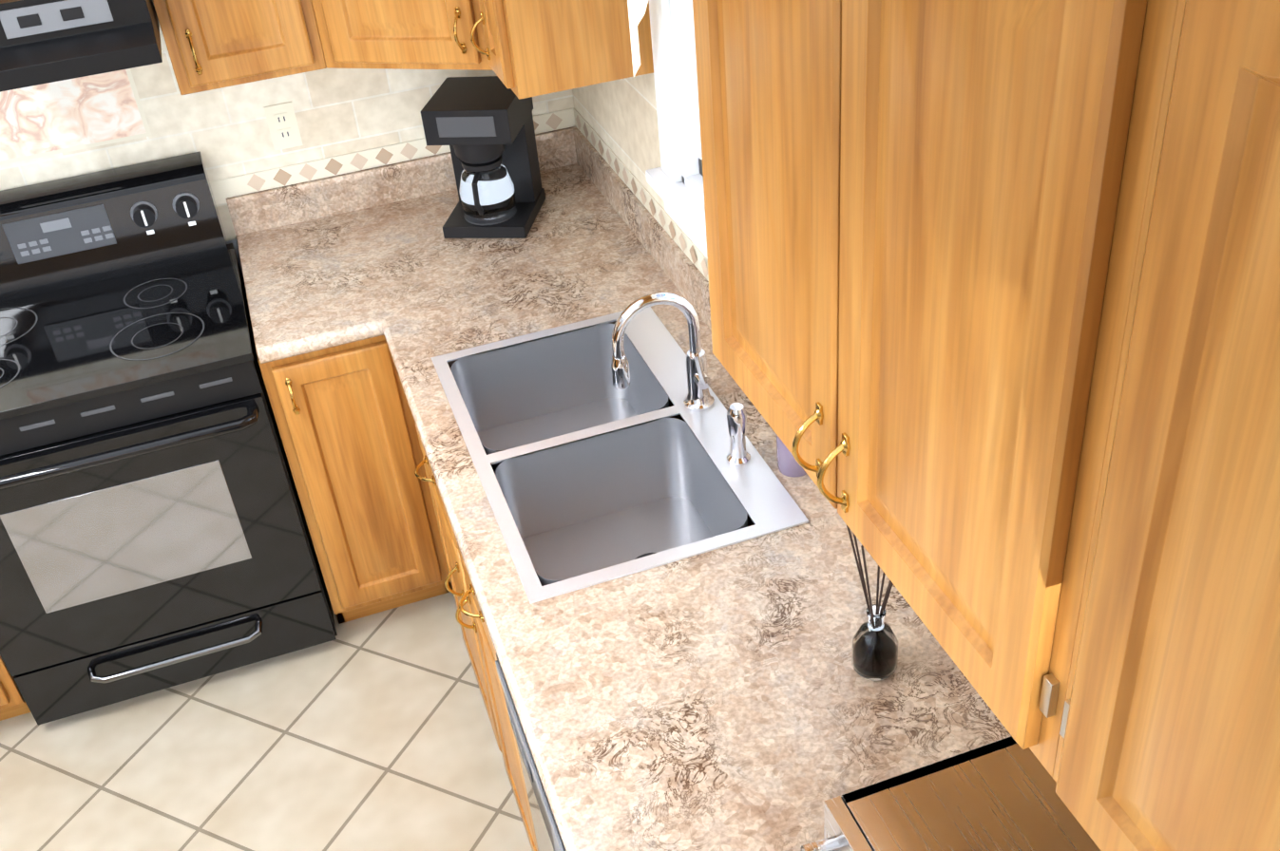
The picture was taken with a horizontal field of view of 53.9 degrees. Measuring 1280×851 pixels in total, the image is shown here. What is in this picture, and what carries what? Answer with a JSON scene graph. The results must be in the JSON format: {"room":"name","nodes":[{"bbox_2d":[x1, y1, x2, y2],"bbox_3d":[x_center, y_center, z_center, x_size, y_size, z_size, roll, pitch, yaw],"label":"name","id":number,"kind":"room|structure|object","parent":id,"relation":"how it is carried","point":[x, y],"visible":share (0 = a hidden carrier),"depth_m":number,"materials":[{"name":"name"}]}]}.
{"room":"kitchen","nodes":[
{"label":"kitchen","id":0,"kind":"room"},
{"bbox_2d":[227,239,242,273],"bbox_3d":[-1.441,-0.692,3.064,2.600,2.440,0.150,-15,36,-13],"label":"wall","id":1,"kind":"structure","parent":0,"point":[235,243],"depth_m":3.27,"materials":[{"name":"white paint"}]},
{"bbox_2d":[152,0,320,95],"bbox_3d":[-0.933,-1.163,2.676,0.320,0.800,0.319,-15,36,-13],"label":"upper cabinet","id":2,"kind":"object","parent":1,"relation":"attached to","point":[214,44],"depth_m":2.72,"materials":[{"name":"brown wood"}]},
{"bbox_2d":[0,0,162,92],"bbox_3d":[-1.400,-0.822,2.589,0.760,0.148,0.508,-15,36,-13],"label":"range hood","id":3,"kind":"object","parent":2,"relation":"attached to","point":[42,42],"visible":1,"depth_m":2.47,"materials":[{"name":"black painted metal"},{"name":"black plastic"}]},
{"bbox_2d":[264,101,303,151],"bbox_3d":[-0.894,-0.750,3.157,0.070,0.114,0.006,-15,36,-13],"label":"electrical outlet","id":4,"kind":"object","parent":1,"relation":"attached to","point":[282,124],"visible":1,"depth_m":3.15,"materials":[{"name":"beige plastic"}]},
{"bbox_2d":[0,21,570,241],"bbox_3d":[-1.401,-0.704,2.971,2.520,0.760,0.029,-15,36,-13],"label":"backsplash","id":5,"kind":"structure","parent":1,"relation":"attached to","point":[351,120],"depth_m":3.11,"materials":[{"name":"tile"}]},
{"bbox_2d":[305,0,492,70],"bbox_3d":[-0.451,-1.261,2.677,0.638,0.880,0.528,-15,36,-13],"label":"upper cabinet","id":6,"kind":"object","parent":1,"relation":"attached to","point":[394,34],"depth_m":2.72,"materials":[{"name":"brown wood"}]},
{"bbox_2d":[473,0,653,99],"bbox_3d":[-0.180,-1.085,2.443,0.319,0.815,0.200,-15,36,-13],"label":"upper cabinet","id":7,"kind":"object","parent":1,"relation":"attached to","point":[535,47],"depth_m":2.54,"materials":[{"name":"brown wood"}]},
{"bbox_2d":[566,73,708,281],"bbox_3d":[0.408,-0.065,1.799,0.010,0.760,3.720,-15,36,-13],"label":"backsplash","id":8,"kind":"structure","parent":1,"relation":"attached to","point":[619,118],"depth_m":2.94,"materials":[{"name":"tile"}]},
{"bbox_2d":[645,0,706,257],"bbox_3d":[0.232,-0.655,2.066,0.170,1.083,1.090,-15,36,-13],"label":"window","id":9,"kind":"structure","parent":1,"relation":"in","point":[675,181],"depth_m":2.56,"materials":[{"name":"white"}]},
{"bbox_2d":[627,0,648,76],"bbox_3d":[0.133,-0.737,1.972,0.044,0.705,1.050,-15,36,-13],"label":"curtain valance","id":10,"kind":"object","parent":9,"relation":"hanging from","point":[637,9],"visible":0.12,"depth_m":2.48,"materials":[{"name":"white"}]},
{"bbox_2d":[692,0,1108,739],"bbox_3d":[0.332,-0.263,1.197,0.319,0.815,0.775,-15,36,-13],"label":"upper cabinet","id":11,"kind":"object","parent":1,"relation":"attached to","point":[995,306],"depth_m":1.09,"materials":[{"name":"brown wood"}]},
{"bbox_2d":[1013,0,1279,850],"bbox_3d":[0.596,0.161,0.554,0.319,0.815,0.855,-15,36,-13],"label":"upper cabinet","id":12,"kind":"object","parent":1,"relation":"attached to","point":[1149,697],"depth_m":0.79,"materials":[{"name":"brown wood"}]},
{"bbox_2d":[0,583,532,850],"bbox_3d":[-1.862,1.952,1.571,5.640,0.100,8.630,-15,36,-13],"label":"floor","id":13,"kind":"structure","parent":0,"point":[373,733],"depth_m":3.00,"materials":[{"name":"tile"}]},
{"bbox_2d":[0,658,30,721],"bbox_3d":[-2.010,0.348,3.029,0.810,0.876,0.637,-15,36,-13],"label":"base cabinet","id":14,"kind":"object","parent":13,"relation":"on","point":[12,704],"depth_m":3.05,"materials":[{"name":"brown wood"}]},
{"bbox_2d":[0,151,337,725],"bbox_3d":[-1.269,0.061,3.092,0.752,1.150,0.698,-15,36,-13],"label":"stove","id":15,"kind":"object","parent":13,"relation":"on","point":[155,536],"visible":0.98,"depth_m":2.96,"materials":[{"name":"black metal"}]},
{"bbox_2d":[0,248,349,707],"bbox_3d":[-1.271,0.152,3.203,0.796,0.876,0.637,-15,36,-13],"label":"base cabinet","id":16,"kind":"object","parent":13,"relation":"on","point":[269,374],"depth_m":3.01,"materials":[{"name":"brown wood"}]},
{"bbox_2d":[273,335,451,621],"bbox_3d":[-0.766,0.018,3.322,0.310,0.876,0.637,-15,36,-13],"label":"base cabinet","id":17,"kind":"object","parent":13,"relation":"on","point":[346,425],"depth_m":3.03,"materials":[{"name":"brown wood"}]},
{"bbox_2d":[486,627,538,850],"bbox_3d":[0.221,0.785,2.087,0.657,0.876,0.646,-15,36,-13],"label":"base cabinet","id":18,"kind":"object","parent":13,"relation":"on","point":[513,748],"depth_m":2.35,"materials":[{"name":"brown wood"}]},
{"bbox_2d":[225,126,1011,850],"bbox_3d":[-0.005,0.326,1.886,0.942,0.139,3.718,-15,36,-13],"label":"countertop","id":19,"kind":"structure","parent":18,"relation":"on","point":[727,698],"depth_m":2.00,"materials":[{"name":"stone"}]},
{"bbox_2d":[420,76,545,238],"bbox_3d":[-0.382,-0.658,3.108,0.210,0.330,0.247,1,36,10],"label":"coffee maker","id":20,"kind":"object","parent":19,"relation":"on","point":[483,127],"visible":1,"depth_m":3.07,"materials":[{"name":"black plastic"}]},
{"bbox_2d":[431,306,808,604],"bbox_3d":[-0.071,0.088,2.451,0.490,0.194,0.820,-15,36,-13],"label":"sink","id":21,"kind":"object","parent":19,"relation":"in","point":[589,473],"visible":0.81,"depth_m":2.45,"materials":[{"name":"silver metal"}]},
{"bbox_2d":[611,292,750,466],"bbox_3d":[0.070,-0.083,2.275,0.197,0.261,0.252,-15,36,-13],"label":"chrome faucet","id":22,"kind":"object","parent":19,"relation":"on","point":[698,398],"visible":1,"depth_m":2.31,"materials":[{"name":"silver metal"}]},
{"bbox_2d":[776,435,806,477],"bbox_3d":[0.263,-0.006,2.197,0.076,0.202,0.063,-15,36,-13],"label":"soap bottle","id":23,"kind":"object","parent":19,"relation":"on","point":[788,465],"visible":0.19,"depth_m":2.22,"materials":[{"name":"purple"}]},
{"bbox_2d":[846,525,897,681],"bbox_3d":[0.335,0.237,1.780,0.095,0.270,0.091,-15,36,-13],"label":"reed diffuser","id":24,"kind":"object","parent":19,"relation":"on","point":[874,648],"visible":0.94,"depth_m":1.79,"materials":[{"name":"black glass"}]},
{"bbox_2d":[800,736,1100,850],"bbox_3d":[0.436,0.593,1.244,0.424,0.284,0.481,-15,36,-13],"label":"toaster oven","id":25,"kind":"object","parent":19,"relation":"on","point":[1001,795],"visible":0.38,"depth_m":1.30,"materials":[{"name":"wood"},{"name":"steel"},{"name":"glass"}]},
{"bbox_2d":[495,654,565,850],"bbox_3d":[0.183,0.789,2.074,0.660,0.848,0.598,-15,36,-13],"label":"dishwasher","id":26,"kind":"object","parent":13,"relation":"on","point":[548,837],"visible":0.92,"depth_m":1.93,"materials":[{"name":"silver metal"}]},
{"bbox_2d":[414,398,754,848],"bbox_3d":[-0.055,0.342,2.758,0.657,0.876,1.090,-15,36,-13],"label":"base cabinet","id":27,"kind":"object","parent":13,"relation":"on","point":[477,639],"depth_m":2.59,"materials":[{"name":"brown wood"}]}
]}

